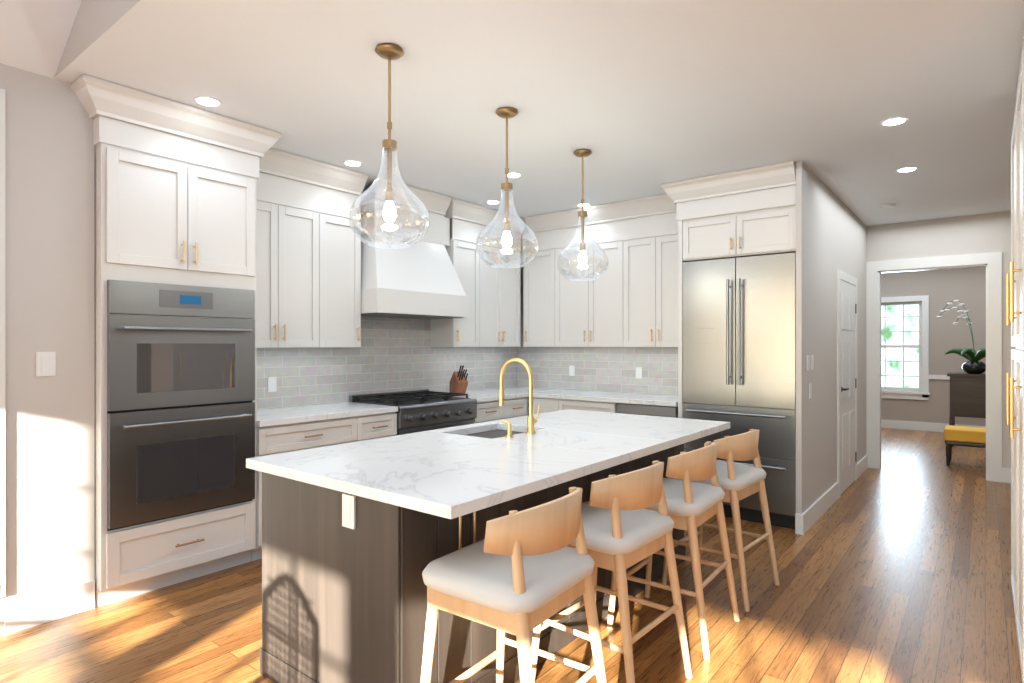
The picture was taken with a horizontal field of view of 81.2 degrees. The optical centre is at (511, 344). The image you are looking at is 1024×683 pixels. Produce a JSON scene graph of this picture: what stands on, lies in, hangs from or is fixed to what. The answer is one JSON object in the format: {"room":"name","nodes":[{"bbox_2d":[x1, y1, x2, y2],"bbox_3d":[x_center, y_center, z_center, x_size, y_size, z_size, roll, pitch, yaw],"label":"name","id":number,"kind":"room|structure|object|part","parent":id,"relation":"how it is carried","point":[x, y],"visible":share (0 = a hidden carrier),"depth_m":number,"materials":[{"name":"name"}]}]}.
{"room":"kitchen","nodes":[
{"label":"kitchen","id":0,"kind":"room"},
{"bbox_2d":[0,0,81,77],"bbox_3d":[-1.134,-2.373,-1.366,9.080,2.910,5.450,0,0,38],"label":"ceiling","id":1,"kind":"structure","parent":0,"point":[34,35],"depth_m":2.87,"materials":[{"name":"white paint"}]},
{"bbox_2d":[54,0,139,77],"bbox_3d":[0.794,-2.530,0.677,7.956,2.296,0.152,0,0,38],"label":"wall","id":2,"kind":"structure","parent":0,"point":[95,20],"depth_m":2.75,"materials":[{"name":"grey paint"}]},
{"bbox_2d":[0,63,507,634],"bbox_3d":[-2.882,-0.280,3.069,0.770,3.400,10.230,0,0,38],"label":"wall","id":3,"kind":"structure","parent":0,"point":[50,307],"depth_m":3.07,"materials":[{"name":"grey paint"}]},
{"bbox_2d":[0,88,4,596],"bbox_3d":[-3.220,-0.010,2.080,0.170,2.480,2.240,0,0,38],"label":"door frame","id":4,"kind":"structure","parent":3,"relation":"in","point":[2,342],"depth_m":2.92,"materials":[{"name":"white wood"}]},
{"bbox_2d":[36,352,55,376],"bbox_3d":[-2.390,0.098,3.062,0.009,0.125,0.080,0,0,38],"label":"switch plate","id":5,"kind":"object","parent":3,"relation":"attached to","point":[45,363],"depth_m":3.06,"materials":[{"name":"white plastic"}]},
{"bbox_2d":[4,580,94,634],"bbox_3d":[-2.373,1.345,3.079,0.016,0.150,0.377,0,0,38],"label":"baseboard","id":6,"kind":"structure","parent":3,"relation":"attached to","point":[31,611],"depth_m":3.06,"materials":[{"name":"white"}]},
{"bbox_2d":[257,168,329,347],"bbox_3d":[-1.785,-0.600,4.443,0.317,1.241,0.706,0,0,38],"label":"upper cabinet","id":7,"kind":"object","parent":3,"relation":"attached to","point":[308,268],"depth_m":4.41,"materials":[{"name":"white wood"}]},
{"bbox_2d":[330,188,361,347],"bbox_3d":[-1.497,-0.600,4.807,0.317,1.241,0.447,0,0,38],"label":"upper cabinet","id":8,"kind":"object","parent":3,"relation":"attached to","point":[345,248],"depth_m":4.77,"materials":[{"name":"white wood"}]},
{"bbox_2d":[257,316,516,409],"bbox_3d":[-1.035,0.104,5.642,0.002,0.769,3.534,0,0,38],"label":"backsplash","id":9,"kind":"structure","parent":3,"relation":"attached to","point":[394,354],"depth_m":5.41,"materials":[{"name":"tile"}]},
{"bbox_2d":[268,377,276,391],"bbox_3d":[-1.850,0.302,4.605,0.006,0.115,0.070,0,0,38],"label":"outlet","id":10,"kind":"object","parent":9,"relation":"attached to","point":[272,384],"depth_m":4.60,"materials":[{"name":"white plastic"}]},
{"bbox_2d":[360,178,467,318],"bbox_3d":[-0.945,-0.815,5.342,0.517,1.125,1.068,0,0,38],"label":"range hood","id":11,"kind":"object","parent":3,"relation":"attached to","point":[420,279],"visible":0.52,"depth_m":5.17,"materials":[{"name":"white paint"}]},
{"bbox_2d":[430,216,485,346],"bbox_3d":[-0.552,-0.600,5.999,0.317,1.241,0.438,0,0,38],"label":"upper cabinet","id":12,"kind":"object","parent":3,"relation":"attached to","point":[460,236],"depth_m":5.90,"materials":[{"name":"white wood"}]},
{"bbox_2d":[486,224,521,346],"bbox_3d":[-0.252,-0.600,6.378,0.317,1.241,0.757,0,0,38],"label":"upper cabinet","id":13,"kind":"object","parent":3,"relation":"attached to","point":[502,284],"depth_m":6.31,"materials":[{"name":"white wood"}]},
{"bbox_2d":[0,428,1021,682],"bbox_3d":[1.856,1.470,3.952,11.000,0.100,17.500,0,0,38],"label":"floor","id":14,"kind":"structure","parent":0,"point":[896,568],"depth_m":3.15,"materials":[{"name":"brown wood"}]},
{"bbox_2d":[71,74,281,606],"bbox_3d":[-2.122,0.021,3.686,0.729,2.797,1.094,0,0,38],"label":"tall cabinet","id":15,"kind":"object","parent":14,"relation":"on","point":[177,208],"visible":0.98,"depth_m":3.43,"materials":[{"name":"white wood"}]},
{"bbox_2d":[107,280,254,530],"bbox_3d":[-1.887,0.325,3.496,0.096,1.350,0.810,0,0,38],"label":"double oven","id":16,"kind":"object","parent":15,"relation":"in","point":[180,417],"visible":1,"depth_m":3.45,"materials":[{"name":"silver metal"}]},
{"bbox_2d":[251,415,366,560],"bbox_3d":[-1.629,0.975,4.383,0.636,0.890,0.829,0,0,38],"label":"base cabinet","id":17,"kind":"object","parent":14,"relation":"on","point":[287,429],"depth_m":4.10,"materials":[{"name":"white wood"}]},
{"bbox_2d":[257,403,397,426],"bbox_3d":[-1.520,0.510,4.507,0.652,0.040,1.158,0,0,38],"label":"countertop","id":18,"kind":"structure","parent":17,"relation":"on","point":[274,417],"depth_m":4.40,"materials":[{"name":"white stone"}]},
{"bbox_2d":[367,411,397,439],"bbox_3d":[-1.304,0.975,4.792,0.636,0.890,0.445,0,0,38],"label":"base cabinet","id":19,"kind":"object","parent":14,"relation":"on","point":[378,426],"depth_m":4.65,"materials":[{"name":"white wood"}]},
{"bbox_2d":[349,389,476,434],"bbox_3d":[-0.846,0.927,5.302,0.703,0.985,0.916,0,0,38],"label":"range","id":20,"kind":"object","parent":14,"relation":"on","point":[423,410],"visible":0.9,"depth_m":5.14,"materials":[{"name":"black metal"}]},
{"bbox_2d":[260,429,689,682],"bbox_3d":[0.035,0.975,3.256,0.942,0.890,2.455,0,0,38],"label":"kitchen island","id":21,"kind":"object","parent":14,"relation":"on","point":[341,603],"depth_m":2.28,"materials":[{"name":"brown wood"}]},
{"bbox_2d":[342,493,355,529],"bbox_3d":[-0.599,0.610,2.190,0.070,0.120,0.010,0,0,38],"label":"outlet","id":22,"kind":"object","parent":21,"relation":"attached to","point":[348,511],"visible":1,"depth_m":2.18,"materials":[{"name":"white plastic"}]},
{"bbox_2d":[246,409,729,520],"bbox_3d":[0.121,0.510,3.187,1.230,0.040,2.535,0,0,38],"label":"island countertop","id":23,"kind":"structure","parent":21,"relation":"on","point":[448,474],"depth_m":2.58,"materials":[{"name":"white stone"}]},
{"bbox_2d":[499,358,539,437],"bbox_3d":[-0.017,0.281,3.318,0.255,0.418,0.283,0,0,38],"label":"faucet","id":24,"kind":"object","parent":23,"relation":"on","point":[531,420],"visible":1,"depth_m":3.31,"materials":[{"name":"gold metal"}]},
{"bbox_2d":[472,399,506,422],"bbox_3d":[-0.447,0.975,5.873,0.636,0.890,0.466,0,0,38],"label":"base cabinet","id":25,"kind":"object","parent":14,"relation":"on","point":[486,412],"depth_m":5.67,"materials":[{"name":"white wood"}]},
{"bbox_2d":[446,387,560,402],"bbox_3d":[-0.133,0.510,6.257,0.652,0.040,1.452,0,0,38],"label":"countertop","id":26,"kind":"structure","parent":25,"relation":"on","point":[489,396],"depth_m":6.03,"materials":[{"name":"white stone"}]},
{"bbox_2d":[449,365,467,392],"bbox_3d":[-0.519,0.344,5.887,0.110,0.292,0.227,0,0,-32],"label":"knife block","id":27,"kind":"object","parent":26,"relation":"on","point":[458,382],"visible":1,"depth_m":5.84,"materials":[{"name":"brown wood"}]},
{"bbox_2d":[420,487,606,682],"bbox_3d":[0.015,0.956,2.031,0.516,0.932,0.543,0,0,35],"label":"stool","id":28,"kind":"object","parent":14,"relation":"on","point":[520,575],"visible":1,"depth_m":1.90,"materials":[{"name":"brown wood"}]},
{"bbox_2d":[507,399,528,417],"bbox_3d":[-0.226,0.975,6.152,0.636,0.890,0.477,0,0,38],"label":"base cabinet","id":29,"kind":"object","parent":14,"relation":"on","point":[515,407],"depth_m":6.00,"materials":[{"name":"white wood"}]},
{"bbox_2d":[533,397,556,413],"bbox_3d":[0.518,0.975,6.255,0.361,0.890,0.646,0,0,38],"label":"base cabinet","id":30,"kind":"object","parent":14,"relation":"on","point":[547,404],"depth_m":5.99,"materials":[{"name":"white wood"}]},
{"bbox_2d":[557,397,616,412],"bbox_3d":[0.904,0.975,5.949,0.624,0.890,0.646,0,0,38],"label":"base cabinet","id":31,"kind":"object","parent":14,"relation":"on","point":[565,399],"depth_m":5.71,"materials":[{"name":"white wood"}]},
{"bbox_2d":[533,389,677,406],"bbox_3d":[0.991,0.510,5.873,1.578,0.040,0.657,0,0,38],"label":"countertop","id":32,"kind":"structure","parent":31,"relation":"on","point":[630,398],"depth_m":5.68,"materials":[{"name":"white stone"}]},
{"bbox_2d":[531,461,691,682],"bbox_3d":[0.418,0.956,2.532,0.516,0.932,0.543,0,0,40],"label":"stool","id":33,"kind":"object","parent":14,"relation":"on","point":[624,529],"visible":0.75,"depth_m":2.37,"materials":[{"name":"brown wood"}]},
{"bbox_2d":[616,403,677,417],"bbox_3d":[1.369,0.978,5.555,0.585,0.884,0.686,0,0,38],"label":"dishwasher","id":34,"kind":"object","parent":14,"relation":"on","point":[650,410],"visible":0.1,"depth_m":5.31,"materials":[{"name":"silver metal"}]},
{"bbox_2d":[607,441,739,659],"bbox_3d":[0.824,0.956,3.036,0.516,0.932,0.543,0,0,36],"label":"stool","id":35,"kind":"object","parent":14,"relation":"on","point":[692,506],"visible":0.79,"depth_m":2.85,"materials":[{"name":"brown wood"}]},
{"bbox_2d":[662,429,779,611],"bbox_3d":[1.232,0.956,3.526,0.516,0.932,0.543,0,0,42],"label":"stool","id":36,"kind":"object","parent":14,"relation":"on","point":[738,483],"visible":0.79,"depth_m":3.34,"materials":[{"name":"brown wood"}]},
{"bbox_2d":[661,161,795,417],"bbox_3d":[1.919,0.021,5.081,1.056,2.797,0.747,0,0,38],"label":"tall cabinet","id":37,"kind":"object","parent":14,"relation":"on","point":[732,223],"visible":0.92,"depth_m":4.83,"materials":[{"name":"white wood"}]},
{"bbox_2d":[683,252,795,528],"bbox_3d":[1.986,0.355,5.048,0.902,2.130,0.714,0,0,38],"label":"refrigerator","id":38,"kind":"object","parent":14,"relation":"on","point":[739,344],"visible":0.81,"depth_m":4.75,"materials":[{"name":"silver metal"}]},
{"bbox_2d":[944,425,985,465],"bbox_3d":[5.449,1.200,6.955,0.660,0.440,0.430,0,0,38],"label":"bench","id":39,"kind":"object","parent":14,"relation":"on","point":[966,436],"visible":0.48,"depth_m":6.91,"materials":[{"name":"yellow fabric"}]},
{"bbox_2d":[947,372,985,446],"bbox_3d":[6.537,0.910,8.344,0.720,1.020,0.500,0,0,38],"label":"console","id":40,"kind":"object","parent":14,"relation":"on","point":[967,395],"visible":0.4,"depth_m":8.25,"materials":[{"name":"brown wood"}]},
{"bbox_2d":[937,299,985,373],"bbox_3d":[6.422,-0.126,8.383,0.754,1.052,0.757,0,0,38],"label":"orchid","id":41,"kind":"object","parent":40,"relation":"on","point":[973,365],"visible":0.98,"depth_m":8.30,"materials":[{"name":"green plant"}]},
{"bbox_2d":[1010,33,1023,682],"bbox_3d":[2.391,0.022,2.348,0.608,2.796,0.650,0,0,38],"label":"tall cabinet","id":42,"kind":"object","parent":14,"relation":"on","point":[1015,318],"depth_m":2.73,"materials":[{"name":"white wood"}]},
{"bbox_2d":[1006,262,1009,437],"bbox_3d":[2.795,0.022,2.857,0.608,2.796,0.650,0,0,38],"label":"handle","id":43,"kind":"object","parent":42,"relation":"attached to","point":[1007,275],"depth_m":2.76,"materials":[{"name":"gold metal"}]},
{"bbox_2d":[54,0,1023,225],"bbox_3d":[3.549,-1.455,6.087,11.000,0.150,12.050,0,0,38],"label":"ceiling","id":44,"kind":"structure","parent":0,"point":[642,98],"depth_m":3.19,"materials":[{"name":"white paint"}]},
{"bbox_2d":[193,96,222,106],"bbox_3d":[-1.723,-1.377,3.381,0.149,0.006,0.149,0,0,14],"label":"recessed light","id":45,"kind":"object","parent":44,"relation":"in","point":[207,101],"depth_m":3.37,"materials":[{"name":"white plastic"}]},
{"bbox_2d":[343,160,362,166],"bbox_3d":[-1.208,-1.377,4.529,0.149,0.006,0.149,0,0,14],"label":"recessed light","id":46,"kind":"object","parent":44,"relation":"in","point":[353,163],"depth_m":4.52,"materials":[{"name":"white plastic"}]},
{"bbox_2d":[348,43,429,248],"bbox_3d":[-0.572,-0.922,2.788,0.372,0.915,0.372,0,0,38],"label":"pendant light","id":47,"kind":"object","parent":44,"relation":"hanging from","point":[389,52],"visible":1,"depth_m":2.77,"materials":[{"name":"clear glass"}]},
{"bbox_3d":[-0.572,-0.693,2.788,0.372,0.455,0.372,0,0,38],"label":"lamp shade","id":48,"kind":"part","parent":47,"relation":"part of","materials":[{"name":"clear glass"}]},
{"bbox_2d":[485,200,499,203],"bbox_3d":[-0.182,-1.377,5.759,0.149,0.006,0.149,0,0,29],"label":"recessed light","id":49,"kind":"object","parent":44,"relation":"in","point":[489,201],"depth_m":5.76,"materials":[{"name":"white plastic"}]},
{"bbox_2d":[475,107,537,267],"bbox_3d":[-0.030,-0.922,3.520,0.372,0.915,0.372,0,0,38],"label":"pendant light","id":50,"kind":"object","parent":44,"relation":"hanging from","point":[506,113],"visible":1,"depth_m":3.50,"materials":[{"name":"clear glass"}]},
{"bbox_3d":[-0.030,-0.693,3.520,0.372,0.455,0.372,0,0,38],"label":"lamp shade","id":51,"kind":"part","parent":50,"relation":"part of","materials":[{"name":"clear glass"}]},
{"bbox_2d":[504,172,521,177],"bbox_3d":[0.010,-1.377,4.842,0.149,0.006,0.149,0,0,29],"label":"recessed light","id":52,"kind":"object","parent":44,"relation":"in","point":[511,174],"depth_m":4.84,"materials":[{"name":"white"}]},
{"bbox_2d":[557,149,608,280],"bbox_3d":[0.504,-0.922,4.258,0.372,0.915,0.372,0,0,38],"label":"pendant light","id":53,"kind":"object","parent":44,"relation":"hanging from","point":[582,215],"visible":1,"depth_m":4.24,"materials":[{"name":"clear glass"}]},
{"bbox_3d":[0.504,-0.693,4.258,0.372,0.455,0.372,0,0,38],"label":"lamp shade","id":54,"kind":"part","parent":53,"relation":"part of","materials":[{"name":"clear glass"}]},
{"bbox_2d":[576,203,590,206],"bbox_3d":[0.707,-1.377,5.883,0.149,0.006,0.149,0,0,17],"label":"recessed light","id":55,"kind":"object","parent":44,"relation":"in","point":[585,204],"depth_m":5.88,"materials":[{"name":"white"}]},
{"bbox_2d":[881,203,894,208],"bbox_3d":[3.698,-1.365,5.873,0.119,0.030,0.119,0,0,29],"label":"recessed light","id":56,"kind":"object","parent":44,"relation":"in","point":[891,205],"depth_m":5.84,"materials":[{"name":"white"}]},
{"bbox_2d":[880,117,908,125],"bbox_3d":[2.357,-1.377,3.683,0.149,0.006,0.149,0,0,29],"label":"recessed light","id":57,"kind":"object","parent":44,"relation":"in","point":[894,121],"depth_m":3.67,"materials":[{"name":"white"}]},
{"bbox_2d":[896,166,918,171],"bbox_3d":[3.103,-1.377,4.687,0.149,0.006,0.149,0,0,29],"label":"recessed light","id":58,"kind":"object","parent":44,"relation":"in","point":[906,169],"depth_m":4.67,"materials":[{"name":"white"}]},
{"bbox_2d":[520,181,825,495],"bbox_3d":[1.297,0.020,6.169,3.470,2.800,0.180,0,0,38],"label":"wall","id":59,"kind":"structure","parent":0,"point":[823,338],"depth_m":5.12,"materials":[{"name":"grey paint"}]},
{"bbox_2d":[523,226,558,346],"bbox_3d":[0.405,-0.600,6.548,0.493,1.241,0.327,0,0,38],"label":"upper cabinet","id":60,"kind":"object","parent":59,"relation":"attached to","point":[541,275],"depth_m":6.42,"materials":[{"name":"white wood"}]},
{"bbox_2d":[559,218,626,346],"bbox_3d":[0.867,-0.600,6.181,0.914,1.241,0.327,0,0,38],"label":"upper cabinet","id":61,"kind":"object","parent":59,"relation":"attached to","point":[593,313],"depth_m":6.00,"materials":[{"name":"white wood"}]},
{"bbox_2d":[517,347,677,394],"bbox_3d":[0.948,0.255,6.325,2.201,0.469,0.002,0,0,38],"label":"backsplash","id":62,"kind":"structure","parent":59,"relation":"attached to","point":[610,369],"depth_m":6.31,"materials":[{"name":"tile"}]},
{"bbox_2d":[569,365,574,375],"bbox_3d":[0.659,0.282,6.547,0.070,0.115,0.006,0,0,38],"label":"outlet","id":63,"kind":"object","parent":62,"relation":"attached to","point":[571,368],"depth_m":6.55,"materials":[{"name":"white plastic"}]},
{"bbox_2d":[636,367,641,378],"bbox_3d":[1.286,0.282,6.050,0.070,0.115,0.006,0,0,38],"label":"outlet","id":64,"kind":"object","parent":62,"relation":"attached to","point":[638,369],"depth_m":6.04,"materials":[{"name":"white plastic"}]},
{"bbox_2d":[627,210,677,346],"bbox_3d":[1.424,-0.600,5.740,0.735,1.241,0.327,0,0,38],"label":"upper cabinet","id":65,"kind":"object","parent":59,"relation":"attached to","point":[629,298],"depth_m":5.61,"materials":[{"name":"white wood"}]},
{"bbox_2d":[796,161,866,513],"bbox_3d":[3.069,0.020,5.772,0.200,2.800,3.140,0,0,38],"label":"wall","id":66,"kind":"structure","parent":0,"point":[846,239],"depth_m":4.94,"materials":[{"name":"grey paint"}]},
{"bbox_2d":[807,355,809,370],"bbox_3d":[2.299,0.140,4.634,0.006,0.120,0.070,0,0,38],"label":"switch plate","id":67,"kind":"object","parent":66,"relation":"attached to","point":[808,356],"depth_m":4.63,"materials":[{"name":"white plastic"}]},
{"bbox_2d":[809,383,811,398],"bbox_3d":[2.345,0.361,4.693,0.006,0.120,0.070,0,0,38],"label":"switch plate","id":68,"kind":"object","parent":66,"relation":"attached to","point":[810,384],"depth_m":4.68,"materials":[{"name":"white plastic"}]},
{"bbox_2d":[811,355,813,369],"bbox_3d":[2.386,0.140,4.745,0.006,0.120,0.070,0,0,38],"label":"switch plate","id":69,"kind":"object","parent":66,"relation":"attached to","point":[812,356],"depth_m":4.74,"materials":[{"name":"white plastic"}]},
{"bbox_2d":[795,482,838,534],"bbox_3d":[2.585,1.345,5.011,0.046,0.150,1.375,0,0,38],"label":"baseboard","id":70,"kind":"structure","parent":66,"relation":"attached to","point":[804,521],"depth_m":4.81,"materials":[{"name":"white wood"}]},
{"bbox_2d":[837,270,856,497],"bbox_3d":[3.336,0.360,5.931,0.020,2.120,1.000,0,0,38],"label":"door frame","id":71,"kind":"structure","parent":66,"relation":"attached to","point":[846,277],"depth_m":5.58,"materials":[{"name":"white wood"}]},
{"bbox_2d":[841,280,856,493],"bbox_3d":[3.353,0.398,5.918,0.058,2.029,0.835,0,0,38],"label":"hall door","id":72,"kind":"structure","parent":66,"relation":"in","point":[848,385],"depth_m":5.89,"materials":[{"name":"white wood"}]},
{"bbox_2d":[857,455,867,478],"bbox_3d":[3.881,1.345,6.622,0.016,0.150,0.760,0,0,38],"label":"baseboard","id":73,"kind":"structure","parent":66,"relation":"attached to","point":[862,465],"depth_m":6.61,"materials":[{"name":"white wood"}]},
{"bbox_2d":[881,267,985,425],"bbox_3d":[7.265,0.020,9.649,6.200,2.800,0.150,0,0,38],"label":"wall","id":74,"kind":"structure","parent":0,"point":[944,287],"depth_m":9.69,"materials":[{"name":"beige paint"}]},
{"bbox_2d":[881,301,921,391],"bbox_3d":[6.544,0.025,10.221,0.800,1.510,0.050,0,0,38],"label":"dining window","id":75,"kind":"structure","parent":74,"relation":"in","point":[903,346],"depth_m":10.13,"materials":[{"name":"white"}]},
{"bbox_2d":[881,295,985,431],"bbox_3d":[7.194,0.020,9.559,5.900,2.800,0.080,0,0,38],"label":"trim","id":76,"kind":"structure","parent":74,"relation":"attached to","point":[924,394],"depth_m":9.89,"materials":[{"name":"white wood"}]},
{"bbox_2d":[867,211,1015,467],"bbox_3d":[6.274,0.020,5.324,5.780,2.800,0.140,0,0,38],"label":"wall","id":77,"kind":"structure","parent":0,"point":[976,234],"depth_m":6.40,"materials":[{"name":"grey paint"}]},
{"bbox_2d":[866,252,1001,481],"bbox_3d":[4.642,0.228,6.618,1.215,2.385,0.180,0,0,38],"label":"trim","id":78,"kind":"structure","parent":77,"relation":"attached to","point":[991,262],"depth_m":6.41,"materials":[{"name":"white wood"}]},
{"bbox_2d":[1002,468,1010,482],"bbox_3d":[6.721,1.345,4.871,4.215,0.150,0.016,0,0,38],"label":"baseboard","id":79,"kind":"structure","parent":77,"relation":"attached to","point":[1006,472],"depth_m":6.15,"materials":[{"name":"white wood"}]},
{"label":"outside","id":80,"kind":"structure","parent":0,"visible":0},
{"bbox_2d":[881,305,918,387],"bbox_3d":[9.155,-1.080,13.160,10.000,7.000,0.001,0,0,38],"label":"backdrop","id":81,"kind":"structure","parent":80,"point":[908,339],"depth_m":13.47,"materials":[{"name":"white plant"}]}
]}

